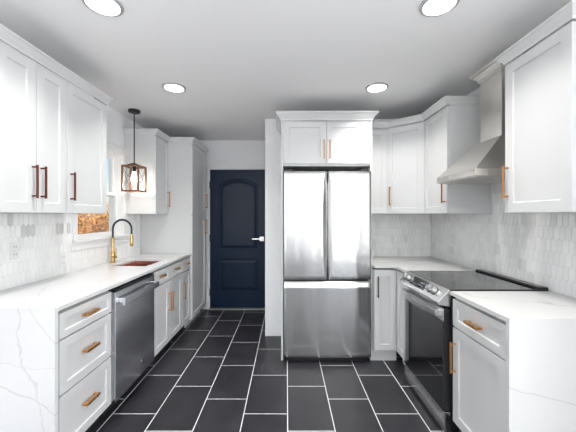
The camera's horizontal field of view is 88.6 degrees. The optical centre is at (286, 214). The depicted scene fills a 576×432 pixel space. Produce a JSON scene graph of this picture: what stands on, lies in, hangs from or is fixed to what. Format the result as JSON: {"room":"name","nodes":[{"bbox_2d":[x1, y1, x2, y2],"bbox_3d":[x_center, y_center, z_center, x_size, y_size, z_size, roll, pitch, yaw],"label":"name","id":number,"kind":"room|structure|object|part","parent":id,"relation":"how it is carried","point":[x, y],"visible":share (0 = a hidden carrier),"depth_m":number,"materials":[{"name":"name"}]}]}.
{"room":"kitchen","nodes":[
{"label":"kitchen","id":0,"kind":"room"},
{"bbox_2d":[0,40,164,239],"bbox_3d":[-1.870,0.145,2.530,0.140,2.490,3.660,0,0,0],"label":"wall","id":1,"kind":"structure","parent":0,"point":[116,122],"depth_m":3.10,"materials":[{"name":"white paint"}]},
{"bbox_2d":[0,42,66,212],"bbox_3d":[-1.609,-0.451,1.717,0.379,0.878,0.478,0,0,0],"label":"upper cabinet","id":2,"kind":"object","parent":1,"relation":"attached to","point":[33,100],"visible":1,"depth_m":1.68,"materials":[{"name":"white paint"}]},
{"bbox_3d":[-1.465,-0.449,1.597,0.020,0.869,0.235,0,0,0],"label":"door","id":3,"kind":"part","parent":2,"relation":"part of","materials":[{"name":"white paint"}]},
{"bbox_3d":[-1.437,-0.192,1.687,0.036,0.190,0.010,0,0,0],"label":"handle","id":4,"kind":"part","parent":2,"relation":"part of","materials":[{"name":"brown metal"}]},
{"bbox_3d":[-1.437,-0.192,1.747,0.036,0.190,0.010,0,0,0],"label":"handle","id":5,"kind":"part","parent":2,"relation":"part of","materials":[{"name":"brown metal"}]},
{"bbox_3d":[-1.465,-0.449,1.837,0.020,0.869,0.235,0,0,0],"label":"door","id":6,"kind":"part","parent":2,"relation":"part of","materials":[{"name":"white paint"}]},
{"bbox_2d":[0,23,113,104],"bbox_3d":[-1.609,-0.921,1.934,0.379,0.060,0.984,0,0,0],"label":"crown molding","id":7,"kind":"structure","parent":1,"relation":"attached to","point":[9,37],"depth_m":1.78,"materials":[{"name":"white paint"}]},
{"bbox_2d":[0,213,140,290],"bbox_3d":[-1.796,0.233,2.553,0.006,0.485,2.145,0,0,0],"label":"tile backsplash","id":8,"kind":"structure","parent":1,"relation":"attached to","point":[41,238],"depth_m":2.19,"materials":[{"name":"white tile"}]},
{"bbox_2d":[9,241,18,259],"bbox_3d":[-1.788,0.235,1.940,0.010,0.116,0.072,0,0,0],"label":"wall outlet","id":9,"kind":"object","parent":8,"relation":"attached to","point":[13,246],"visible":1,"depth_m":1.93,"materials":[{"name":"white plastic"}]},
{"bbox_2d":[59,252,65,267],"bbox_3d":[-1.788,0.360,2.360,0.010,0.116,0.072,0,0,0],"label":"wall outlet","id":10,"kind":"object","parent":8,"relation":"attached to","point":[62,256],"visible":1,"depth_m":2.35,"materials":[{"name":"white plastic"}]},
{"bbox_2d":[62,82,106,213],"bbox_3d":[-1.609,-0.451,2.173,0.379,0.878,0.432,0,0,0],"label":"upper cabinet","id":11,"kind":"object","parent":1,"relation":"attached to","point":[86,116],"visible":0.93,"depth_m":2.16,"materials":[{"name":"white paint"}]},
{"bbox_3d":[-1.437,-0.192,1.987,0.036,0.190,0.010,0,0,0],"label":"handle","id":12,"kind":"part","parent":11,"relation":"part of","materials":[{"name":"brown metal"}]},
{"bbox_2d":[72,140,128,250],"bbox_3d":[-1.853,-0.221,2.890,0.175,1.042,0.860,0,0,0],"label":"window","id":13,"kind":"structure","parent":1,"relation":"in","point":[117,198],"depth_m":3.19,"materials":[{"name":"white paint"}]},
{"bbox_3d":[-1.860,-0.017,2.877,0.030,0.440,0.691,0,0,0],"label":"sash","id":14,"kind":"part","parent":13,"relation":"part of","materials":[{"name":"white paint"}]},
{"bbox_3d":[-1.782,0.225,2.890,0.035,0.020,0.840,0,0,0],"label":"sill","id":15,"kind":"part","parent":13,"relation":"part of","materials":[{"name":"white paint"}]},
{"bbox_3d":[-1.895,-0.418,2.877,0.030,0.440,0.691,0,0,0],"label":"sash","id":16,"kind":"part","parent":13,"relation":"part of","materials":[{"name":"white paint"}]},
{"bbox_2d":[125,135,169,213],"bbox_3d":[-1.609,-0.451,3.459,0.379,0.878,0.359,0,0,0],"label":"upper cabinet","id":17,"kind":"object","parent":1,"relation":"attached to","point":[151,152],"visible":0.98,"depth_m":3.28,"materials":[{"name":"white paint"}]},
{"bbox_3d":[-1.465,-0.449,3.461,0.020,0.869,0.357,0,0,0],"label":"door","id":18,"kind":"part","parent":17,"relation":"part of","materials":[{"name":"white paint"}]},
{"bbox_2d":[165,141,264,308],"bbox_3d":[-0.070,0.145,4.420,3.660,2.490,0.120,0,0,0],"label":"wall","id":19,"kind":"structure","parent":0,"point":[219,152],"depth_m":4.36,"materials":[{"name":"white paint"}]},
{"bbox_2d":[205,164,264,309],"bbox_3d":[-0.728,0.317,4.389,0.959,2.147,0.182,0,0,0],"label":"door","id":20,"kind":"structure","parent":19,"relation":"in","point":[235,193],"depth_m":4.36,"materials":[{"name":"blue paint"}]},
{"bbox_3d":[-0.419,0.352,4.329,0.172,0.065,0.062,0,0,0],"label":"lever handle","id":21,"kind":"part","parent":20,"relation":"part of","materials":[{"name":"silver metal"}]},
{"bbox_2d":[89,309,461,431],"bbox_3d":[0.000,1.440,0.180,7.600,0.100,8.560,0,0,0],"label":"floor","id":22,"kind":"structure","parent":0,"point":[221,372],"depth_m":2.34,"materials":[{"name":"tile"}]},
{"bbox_2d":[58,291,110,431],"bbox_3d":[-1.474,0.944,1.762,0.649,0.892,0.475,0,0,0],"label":"base cabinet","id":23,"kind":"object","parent":22,"relation":"on","point":[84,327],"visible":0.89,"depth_m":1.73,"materials":[{"name":"white paint"}]},
{"bbox_3d":[-1.193,1.115,1.766,0.020,0.316,0.454,0,0,0],"label":"drawer","id":24,"kind":"part","parent":23,"relation":"part of","materials":[{"name":"white paint"}]},
{"bbox_3d":[-1.193,0.805,1.766,0.020,0.286,0.454,0,0,0],"label":"drawer","id":25,"kind":"part","parent":23,"relation":"part of","materials":[{"name":"white paint"}]},
{"bbox_3d":[-1.193,0.585,1.766,0.020,0.136,0.454,0,0,0],"label":"drawer","id":26,"kind":"part","parent":23,"relation":"part of","materials":[{"name":"white paint"}]},
{"bbox_3d":[-1.166,1.100,1.765,0.034,0.016,0.115,0,0,0],"label":"handle","id":27,"kind":"part","parent":23,"relation":"part of","materials":[{"name":"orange metal"}]},
{"bbox_3d":[-1.166,0.790,1.765,0.034,0.016,0.115,0,0,0],"label":"handle","id":28,"kind":"part","parent":23,"relation":"part of","materials":[{"name":"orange metal"}]},
{"bbox_3d":[-1.166,0.580,1.765,0.034,0.016,0.115,0,0,0],"label":"handle","id":29,"kind":"part","parent":23,"relation":"part of","materials":[{"name":"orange metal"}]},
{"bbox_2d":[99,273,158,418],"bbox_3d":[-1.458,0.948,2.314,0.680,0.885,0.605,0,0,0],"label":"dishwasher","id":30,"kind":"object","parent":22,"relation":"on","point":[132,302],"visible":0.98,"depth_m":2.20,"materials":[{"name":"silver metal"}]},
{"bbox_3d":[-1.185,0.907,2.314,0.035,0.755,0.594,0,0,0],"label":"door","id":31,"kind":"part","parent":30,"relation":"part of","materials":[{"name":"silver metal"}]},
{"bbox_3d":[-1.143,0.603,2.321,0.050,0.050,0.548,0,0,0],"label":"handle","id":32,"kind":"part","parent":30,"relation":"part of","materials":[{"name":"silver metal"}]},
{"bbox_2d":[150,260,181,359],"bbox_3d":[-1.472,0.944,2.983,0.651,0.892,0.722,0,0,0],"label":"base cabinet","id":33,"kind":"object","parent":22,"relation":"on","point":[168,296],"visible":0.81,"depth_m":2.93,"materials":[{"name":"white paint"}]},
{"bbox_2d":[0,254,190,431],"bbox_3d":[-1.488,0.932,2.566,0.621,0.915,2.131,0,0,0],"label":"countertop","id":34,"kind":"structure","parent":33,"relation":"on","point":[28,312],"depth_m":1.50,"materials":[{"name":"white stone"}]},
{"bbox_3d":[-1.488,0.944,1.511,0.621,0.893,0.022,0,0,0],"label":"waterfall panel","id":35,"kind":"part","parent":34,"relation":"part of","materials":[{"name":"white stone"}]},
{"bbox_2d":[109,219,132,262],"bbox_3d":[-1.639,0.255,2.924,0.233,0.439,0.072,0,0,0],"label":"kitchen faucet","id":36,"kind":"object","parent":34,"relation":"on","point":[113,251],"visible":1,"depth_m":2.92,"materials":[{"name":"gold metal"}]},
{"bbox_2d":[109,238,115,262],"bbox_3d":[-1.725,0.350,2.930,0.060,0.250,0.060,0,0,0],"label":"faucet","id":37,"kind":"object","parent":36,"relation":"attached to","point":[113,252],"depth_m":2.92,"materials":[{"name":"gold metal"}]},
{"bbox_2d":[121,261,158,265],"bbox_3d":[-1.465,0.608,2.960,0.354,0.220,0.464,0,0,0],"label":"sink","id":38,"kind":"object","parent":34,"relation":"in","point":[135,263],"visible":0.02,"depth_m":3.18,"materials":[{"name":"orange metal"}]},
{"bbox_3d":[-1.193,0.585,2.803,0.020,0.137,0.357,0,0,0],"label":"drawer","id":39,"kind":"part","parent":33,"relation":"part of","materials":[{"name":"white paint"}]},
{"bbox_3d":[-1.193,0.968,2.803,0.020,0.611,0.357,0,0,0],"label":"door","id":40,"kind":"part","parent":33,"relation":"part of","materials":[{"name":"white paint"}]},
{"bbox_3d":[-1.193,0.968,3.163,0.020,0.611,0.357,0,0,0],"label":"door","id":41,"kind":"part","parent":33,"relation":"part of","materials":[{"name":"white paint"}]},
{"bbox_3d":[-1.193,0.585,3.163,0.020,0.137,0.357,0,0,0],"label":"drawer","id":42,"kind":"part","parent":33,"relation":"part of","materials":[{"name":"white paint"}]},
{"bbox_2d":[141,143,206,327],"bbox_3d":[-1.461,0.250,3.933,0.674,2.280,0.600,0,0,0],"label":"pantry cabinet","id":43,"kind":"object","parent":22,"relation":"on","point":[182,230],"visible":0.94,"depth_m":3.63,"materials":[{"name":"white paint"}]},
{"bbox_2d":[123,129,208,152],"bbox_3d":[-1.461,-0.921,3.757,0.674,0.060,1.027,0,0,0],"label":"crown molding","id":44,"kind":"structure","parent":43,"relation":"attached to","point":[157,132],"depth_m":3.53,"materials":[{"name":"white paint"}]},
{"bbox_3d":[-1.170,-0.448,3.933,0.020,0.871,0.596,0,0,0],"label":"door","id":45,"kind":"part","parent":43,"relation":"part of","materials":[{"name":"white paint"}]},
{"bbox_3d":[-1.170,0.640,3.933,0.020,1.286,0.596,0,0,0],"label":"door","id":46,"kind":"part","parent":43,"relation":"part of","materials":[{"name":"white paint"}]},
{"bbox_2d":[175,257,189,336],"bbox_3d":[-1.472,0.944,3.488,0.651,0.892,0.284,0,0,0],"label":"base cabinet","id":47,"kind":"object","parent":22,"relation":"on","point":[185,261],"visible":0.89,"depth_m":3.48,"materials":[{"name":"white paint"}]},
{"bbox_3d":[-1.193,0.585,3.488,0.020,0.137,0.280,0,0,0],"label":"drawer","id":48,"kind":"part","parent":47,"relation":"part of","materials":[{"name":"white paint"}]},
{"bbox_3d":[-1.193,0.968,3.488,0.020,0.611,0.280,0,0,0],"label":"door","id":49,"kind":"part","parent":47,"relation":"part of","materials":[{"name":"white paint"}]},
{"bbox_2d":[281,121,283,359],"bbox_3d":[-0.042,0.244,3.099,0.020,2.292,0.558,0,0,0],"label":"end panel","id":50,"kind":"object","parent":22,"relation":"on","point":[282,171],"visible":0.89,"depth_m":2.82,"materials":[{"name":"white paint"}]},
{"bbox_2d":[284,169,370,360],"bbox_3d":[0.386,0.477,3.057,0.818,1.825,0.600,0,0,0],"label":"refrigerator","id":51,"kind":"object","parent":22,"relation":"on","point":[327,215],"visible":1,"depth_m":2.76,"materials":[{"name":"silver metal"}]},
{"bbox_3d":[0.180,0.098,2.792,0.406,1.015,0.070,0,0,0],"label":"door","id":52,"kind":"part","parent":51,"relation":"part of","materials":[{"name":"silver metal"}]},
{"bbox_3d":[0.386,0.979,2.792,0.818,0.707,0.070,0,0,0],"label":"freezer drawer","id":53,"kind":"part","parent":51,"relation":"part of","materials":[{"name":"silver metal"}]},
{"bbox_3d":[0.592,0.098,2.792,0.406,1.015,0.070,0,0,0],"label":"door","id":54,"kind":"part","parent":51,"relation":"part of","materials":[{"name":"silver metal"}]},
{"bbox_2d":[366,121,371,359],"bbox_3d":[0.810,0.244,3.099,0.020,2.292,0.558,0,0,0],"label":"end panel","id":55,"kind":"object","parent":22,"relation":"on","point":[370,166],"visible":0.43,"depth_m":2.82,"materials":[{"name":"white paint"}]},
{"bbox_2d":[372,267,397,359],"bbox_3d":[0.936,0.944,3.054,0.228,0.892,0.649,0,0,0],"label":"base cabinet","id":56,"kind":"object","parent":22,"relation":"on","point":[384,280],"visible":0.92,"depth_m":2.77,"materials":[{"name":"white paint"}]},
{"bbox_2d":[397,270,404,364],"bbox_3d":[1.344,0.944,2.639,0.628,0.892,0.293,0,0,0],"label":"base cabinet","id":57,"kind":"object","parent":22,"relation":"on","point":[400,298],"visible":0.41,"depth_m":2.69,"materials":[{"name":"white paint"}]},
{"bbox_2d":[372,257,474,271],"bbox_3d":[1.240,0.486,2.933,0.837,0.022,0.892,0,0,0],"label":"countertop","id":58,"kind":"structure","parent":57,"relation":"on","point":[404,264],"depth_m":2.83,"materials":[{"name":"white stone"}]},
{"bbox_2d":[399,269,548,431],"bbox_3d":[1.282,0.922,2.167,0.731,0.936,0.634,0,0,0],"label":"range","id":59,"kind":"object","parent":22,"relation":"on","point":[428,301],"visible":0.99,"depth_m":2.03,"materials":[{"name":"black glass"}]},
{"bbox_3d":[0.993,0.522,2.167,0.085,0.105,0.634,0,0,0],"label":"control panel","id":60,"kind":"part","parent":59,"relation":"part of","materials":[{"name":"silver metal"}]},
{"bbox_3d":[1.014,1.306,2.167,0.038,0.128,0.622,0,0,0],"label":"storage drawer","id":61,"kind":"part","parent":59,"relation":"part of","materials":[{"name":"silver metal"}]},
{"bbox_2d":[401,285,460,430],"bbox_3d":[1.282,0.925,2.167,0.731,0.870,0.622,0,0,0],"label":"oven","id":62,"kind":"object","parent":59,"relation":"in","point":[428,309],"depth_m":2.00,"materials":[{"name":"black glass"}]},
{"bbox_3d":[0.976,0.497,1.963,0.049,0.049,0.047,0,0,0],"label":"knob","id":63,"kind":"part","parent":59,"relation":"part of","materials":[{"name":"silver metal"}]},
{"bbox_2d":[410,271,548,290],"bbox_3d":[1.337,0.476,2.167,0.623,0.017,0.630,0,0,0],"label":"cooktop","id":64,"kind":"object","parent":59,"relation":"in","point":[443,280],"depth_m":2.08,"materials":[{"name":"black glass"}]},
{"bbox_3d":[1.617,0.462,2.167,0.063,0.012,0.622,0,0,0],"label":"vent trim","id":65,"kind":"part","parent":59,"relation":"part of","materials":[{"name":"black plastic"}]},
{"bbox_2d":[449,298,505,431],"bbox_3d":[1.326,0.944,1.602,0.664,0.892,0.460,0,0,0],"label":"base cabinet","id":66,"kind":"object","parent":22,"relation":"on","point":[479,337],"visible":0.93,"depth_m":1.60,"materials":[{"name":"white paint"}]},
{"bbox_3d":[1.012,0.870,1.797,0.036,0.190,0.010,0,0,0],"label":"handle","id":67,"kind":"part","parent":66,"relation":"part of","materials":[{"name":"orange metal"}]},
{"bbox_3d":[1.013,0.600,1.607,0.034,0.016,0.110,0,0,0],"label":"handle","id":68,"kind":"part","parent":66,"relation":"part of","materials":[{"name":"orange metal"}]},
{"bbox_3d":[1.040,0.600,1.606,0.020,0.166,0.444,0,0,0],"label":"drawer","id":69,"kind":"part","parent":66,"relation":"part of","materials":[{"name":"white paint"}]},
{"bbox_2d":[450,291,575,431],"bbox_3d":[1.339,0.932,1.595,0.639,0.915,0.490,0,0,0],"label":"countertop","id":70,"kind":"structure","parent":66,"relation":"on","point":[540,325],"depth_m":1.35,"materials":[{"name":"white stone"}]},
{"bbox_3d":[1.339,0.944,1.361,0.639,0.893,0.022,0,0,0],"label":"waterfall panel","id":71,"kind":"part","parent":70,"relation":"part of","materials":[{"name":"white stone"}]},
{"bbox_2d":[0,0,575,140],"bbox_3d":[0.000,-1.160,0.180,7.600,0.120,8.560,0,0,0],"label":"ceiling","id":72,"kind":"structure","parent":0,"point":[239,63],"depth_m":2.00,"materials":[{"name":"white paint"}]},
{"bbox_2d":[82,0,123,16],"bbox_3d":[-0.955,-1.094,1.535,0.192,0.010,0.192,0,0,0],"label":"recessed light","id":73,"kind":"object","parent":72,"relation":"in","point":[110,8],"visible":1,"depth_m":1.55,"materials":[{"name":"grey"}]},
{"bbox_2d":[121,108,146,192],"bbox_3d":[-1.600,-0.671,3.100,0.179,0.858,0.179,0,0,0],"label":"pendant lamp","id":74,"kind":"object","parent":72,"relation":"hanging from","point":[134,178],"visible":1,"depth_m":3.08,"materials":[{"name":"black metal"}]},
{"bbox_3d":[-1.600,-0.392,3.100,0.068,0.127,0.068,0,0,0],"label":"bulb","id":75,"kind":"part","parent":74,"relation":"part of","materials":[{"name":"white glass"}]},
{"bbox_3d":[-1.600,-0.799,3.100,0.012,0.549,0.011,0,0,0],"label":"rod","id":76,"kind":"part","parent":74,"relation":"part of","materials":[{"name":"black metal"}]},
{"bbox_2d":[162,82,185,92],"bbox_3d":[-0.967,-1.094,2.540,0.192,0.010,0.192,0,0,0],"label":"recessed light","id":77,"kind":"object","parent":72,"relation":"in","point":[169,86],"visible":1,"depth_m":2.52,"materials":[{"name":"grey"}]},
{"bbox_2d":[365,82,388,92],"bbox_3d":[0.778,-1.094,2.540,0.192,0.010,0.192,0,0,0],"label":"recessed light","id":78,"kind":"object","parent":72,"relation":"in","point":[379,86],"visible":1,"depth_m":2.52,"materials":[{"name":"grey"}]},
{"bbox_2d":[419,0,459,16],"bbox_3d":[0.795,-1.094,1.535,0.192,0.010,0.192,0,0,0],"label":"recessed light","id":79,"kind":"object","parent":72,"relation":"in","point":[428,8],"visible":1,"depth_m":1.55,"materials":[{"name":"grey"}]},
{"bbox_2d":[265,119,426,335],"bbox_3d":[0.708,0.145,3.870,1.905,2.490,0.980,0,0,0],"label":"wall partition","id":80,"kind":"structure","parent":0,"point":[272,135],"depth_m":3.38,"materials":[{"name":"white paint"}]},
{"bbox_2d":[283,121,369,171],"bbox_3d":[0.384,-0.686,3.081,0.832,0.432,0.594,0,0,0],"label":"upper cabinet","id":81,"kind":"object","parent":80,"relation":"attached to","point":[327,146],"visible":0.98,"depth_m":2.83,"materials":[{"name":"white paint"}]},
{"bbox_3d":[0.176,-0.694,2.830,0.412,0.403,0.020,0,0,0],"label":"door","id":82,"kind":"part","parent":81,"relation":"part of","materials":[{"name":"white paint"}]},
{"bbox_2d":[276,111,378,133],"bbox_3d":[0.384,-0.941,3.074,0.972,0.076,0.608,0,0,0],"label":"crown molding","id":83,"kind":"structure","parent":81,"relation":"attached to","point":[280,115],"depth_m":2.80,"materials":[{"name":"white paint"}]},
{"bbox_3d":[0.592,-0.694,2.830,0.412,0.403,0.020,0,0,0],"label":"door","id":84,"kind":"part","parent":81,"relation":"part of","materials":[{"name":"white paint"}]},
{"bbox_2d":[372,129,386,213],"bbox_3d":[0.928,-0.451,3.207,0.213,0.878,0.343,0,0,0],"label":"upper cabinet","id":85,"kind":"object","parent":80,"relation":"attached to","point":[379,136],"visible":0.67,"depth_m":3.04,"materials":[{"name":"white paint"}]},
{"bbox_2d":[372,214,430,256],"bbox_3d":[1.241,0.233,3.377,0.822,0.485,0.006,0,0,0],"label":"tile backsplash","id":86,"kind":"structure","parent":80,"relation":"attached to","point":[395,235],"depth_m":3.37,"materials":[{"name":"white tile"}]},
{"bbox_2d":[387,122,423,213],"bbox_3d":[1.344,-0.451,3.085,0.628,0.878,0.587,0,0,0],"label":"upper cabinet","id":87,"kind":"object","parent":80,"relation":"attached to","point":[405,144],"visible":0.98,"depth_m":2.91,"materials":[{"name":"white paint"}]},
{"bbox_2d":[467,87,491,213],"bbox_3d":[1.720,0.145,2.530,0.120,2.490,3.660,0,0,0],"label":"wall","id":88,"kind":"structure","parent":0,"point":[476,92],"depth_m":2.56,"materials":[{"name":"white paint"}]},
{"bbox_2d":[372,96,479,127],"bbox_3d":[1.203,-0.921,2.659,0.319,0.060,1.067,0,0,-42],"label":"crown molding","id":89,"kind":"structure","parent":88,"relation":"attached to","point":[446,100],"depth_m":2.60,"materials":[{"name":"white paint"}]},
{"bbox_2d":[424,105,490,213],"bbox_3d":[1.461,-0.451,2.592,0.394,0.878,0.412,0,0,0],"label":"upper cabinet","id":90,"kind":"object","parent":88,"relation":"attached to","point":[452,132],"visible":0.77,"depth_m":2.39,"materials":[{"name":"white paint"}]},
{"bbox_3d":[1.310,-0.449,2.592,0.020,0.869,0.408,0,0,0],"label":"door","id":91,"kind":"part","parent":90,"relation":"part of","materials":[{"name":"white paint"}]},
{"bbox_2d":[437,58,504,183],"bbox_3d":[1.419,-0.640,2.100,0.466,0.790,0.480,0,0,0],"label":"range hood","id":92,"kind":"object","parent":88,"relation":"attached to","point":[483,164],"visible":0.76,"depth_m":2.01,"materials":[{"name":"silver metal"}]},
{"bbox_3d":[1.514,-1.000,2.062,0.277,0.070,0.315,0,0,0],"label":"chimney crown","id":93,"kind":"part","parent":92,"relation":"part of","materials":[{"name":"silver metal"}]},
{"bbox_2d":[431,182,575,297],"bbox_3d":[1.657,0.003,2.361,0.006,0.945,2.022,0,0,0],"label":"tile backsplash","id":94,"kind":"structure","parent":88,"relation":"attached to","point":[536,248],"depth_m":2.15,"materials":[{"name":"white tile"}]},
{"bbox_2d":[494,0,575,65],"bbox_3d":[1.461,-0.921,1.550,0.394,0.060,0.487,0,0,0],"label":"crown molding","id":95,"kind":"structure","parent":88,"relation":"attached to","point":[566,13],"depth_m":1.49,"materials":[{"name":"white paint"}]},
{"bbox_2d":[502,20,575,212],"bbox_3d":[1.461,-0.451,1.550,0.394,0.878,0.415,0,0,0],"label":"upper cabinet","id":96,"kind":"object","parent":88,"relation":"attached to","point":[540,84],"visible":1,"depth_m":1.51,"materials":[{"name":"white paint"}]},
{"bbox_3d":[1.282,-0.192,1.729,0.036,0.190,0.010,0,0,0],"label":"handle","id":97,"kind":"part","parent":96,"relation":"part of","materials":[{"name":"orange metal"}]},
{"label":"outside","id":98,"kind":"structure","parent":0,"visible":0},
{"bbox_3d":[-21.000,1.840,21.500,38.000,0.100,47.000,0,0,0],"label":"ground","id":99,"kind":"structure","parent":98,"visible":0},
{"bbox_2d":[78,214,102,233],"bbox_3d":[-5.597,0.739,7.306,1.828,2.177,1.802,0,0,-20],"label":"shrub","id":100,"kind":"object","parent":99,"relation":"on","point":[87,222],"visible":0.1,"depth_m":7.45,"materials":[{"name":"brown plant"}]},
{"bbox_2d":[78,214,108,233],"bbox_3d":[-6.206,0.647,9.406,1.813,2.401,1.827,0,0,0],"label":"shrub","id":101,"kind":"object","parent":99,"relation":"on","point":[105,225],"visible":0.1,"depth_m":9.21,"materials":[{"name":"brown plant"}]}
]}

